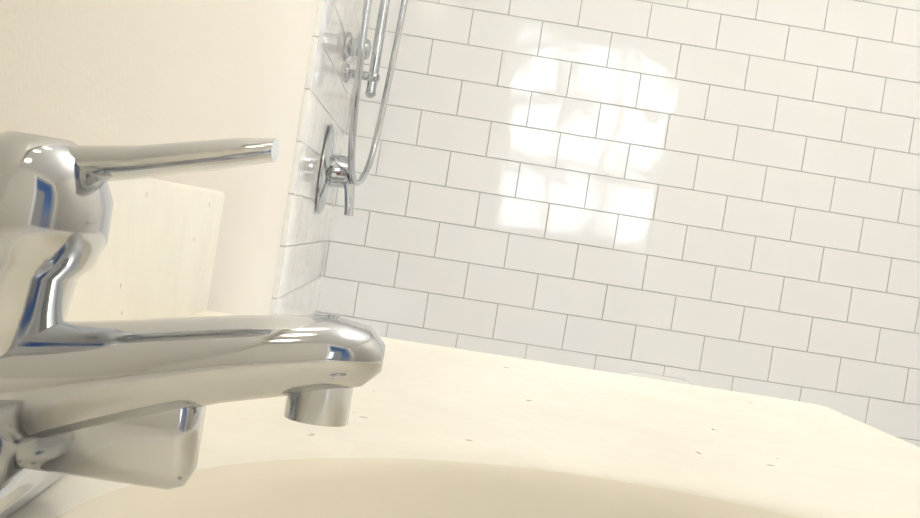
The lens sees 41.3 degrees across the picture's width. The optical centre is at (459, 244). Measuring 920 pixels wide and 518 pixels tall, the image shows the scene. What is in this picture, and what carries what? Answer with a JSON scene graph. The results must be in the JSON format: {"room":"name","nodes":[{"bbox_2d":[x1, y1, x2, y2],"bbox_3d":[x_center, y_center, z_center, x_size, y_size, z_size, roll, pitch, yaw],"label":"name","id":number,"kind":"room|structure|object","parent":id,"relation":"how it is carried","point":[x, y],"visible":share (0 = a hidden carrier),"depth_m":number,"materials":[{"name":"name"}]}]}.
{"room":"bathroom","nodes":[
{"label":"bathroom","id":0,"kind":"room"},
{"bbox_2d":[0,0,318,314],"bbox_3d":[-0.241,-0.262,1.113,0.100,2.388,3.092,9,0,-2],"label":"wall","id":1,"kind":"structure","parent":0,"point":[113,72],"depth_m":0.92,"materials":[{"name":"beige paint"}]},
{"bbox_2d":[269,0,363,314],"bbox_3d":[-0.199,-0.428,2.140,0.008,2.063,0.823,9,0,-2],"label":"wall tile","id":2,"kind":"structure","parent":1,"relation":"attached to","point":[306,226],"depth_m":1.96,"materials":[{"name":"white tile"}]},
{"bbox_2d":[316,0,407,215],"bbox_3d":[-0.061,-0.347,2.185,0.291,1.551,0.315,9,0,-2],"label":"shower","id":3,"kind":"object","parent":2,"relation":"attached to","point":[337,170],"visible":0.83,"depth_m":2.16,"materials":[{"name":"silver metal"}]},
{"bbox_3d":[0.370,1.069,1.154,1.724,0.050,3.092,9,0,-2],"label":"floor","id":4,"kind":"structure","parent":0,"visible":0},
{"bbox_2d":[0,131,919,517],"bbox_3d":[0.011,0.486,0.375,0.572,1.002,1.373,9,0,-2],"label":"bathroom vanity","id":5,"kind":"object","parent":4,"relation":"on","point":[138,379],"visible":1,"depth_m":0.52,"materials":[{"name":"beige stone"}]},
{"bbox_2d":[0,131,385,517],"bbox_3d":[-0.099,0.020,0.359,0.155,0.116,0.166,9,0,-2],"label":"faucet","id":6,"kind":"object","parent":5,"relation":"on","point":[99,419],"depth_m":0.35,"materials":[{"name":"silver metal"}]},
{"bbox_3d":[0.507,-0.156,2.639,1.524,2.388,0.100,9,0,-2],"label":"wall","id":7,"kind":"structure","parent":0,"visible":0},
{"bbox_2d":[316,0,919,446],"bbox_3d":[0.534,-0.316,2.584,1.524,2.063,0.008,9,0,-2],"label":"wall tile","id":8,"kind":"structure","parent":7,"relation":"attached to","point":[720,194],"depth_m":2.58,"materials":[{"name":"white tile"}]},
{"bbox_2d":[625,372,692,384],"bbox_3d":[0.412,0.337,2.551,0.168,0.124,0.064,9,0,-2],"label":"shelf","id":9,"kind":"object","parent":7,"relation":"attached to","point":[659,377],"visible":0.04,"depth_m":2.57,"materials":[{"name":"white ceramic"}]}
]}

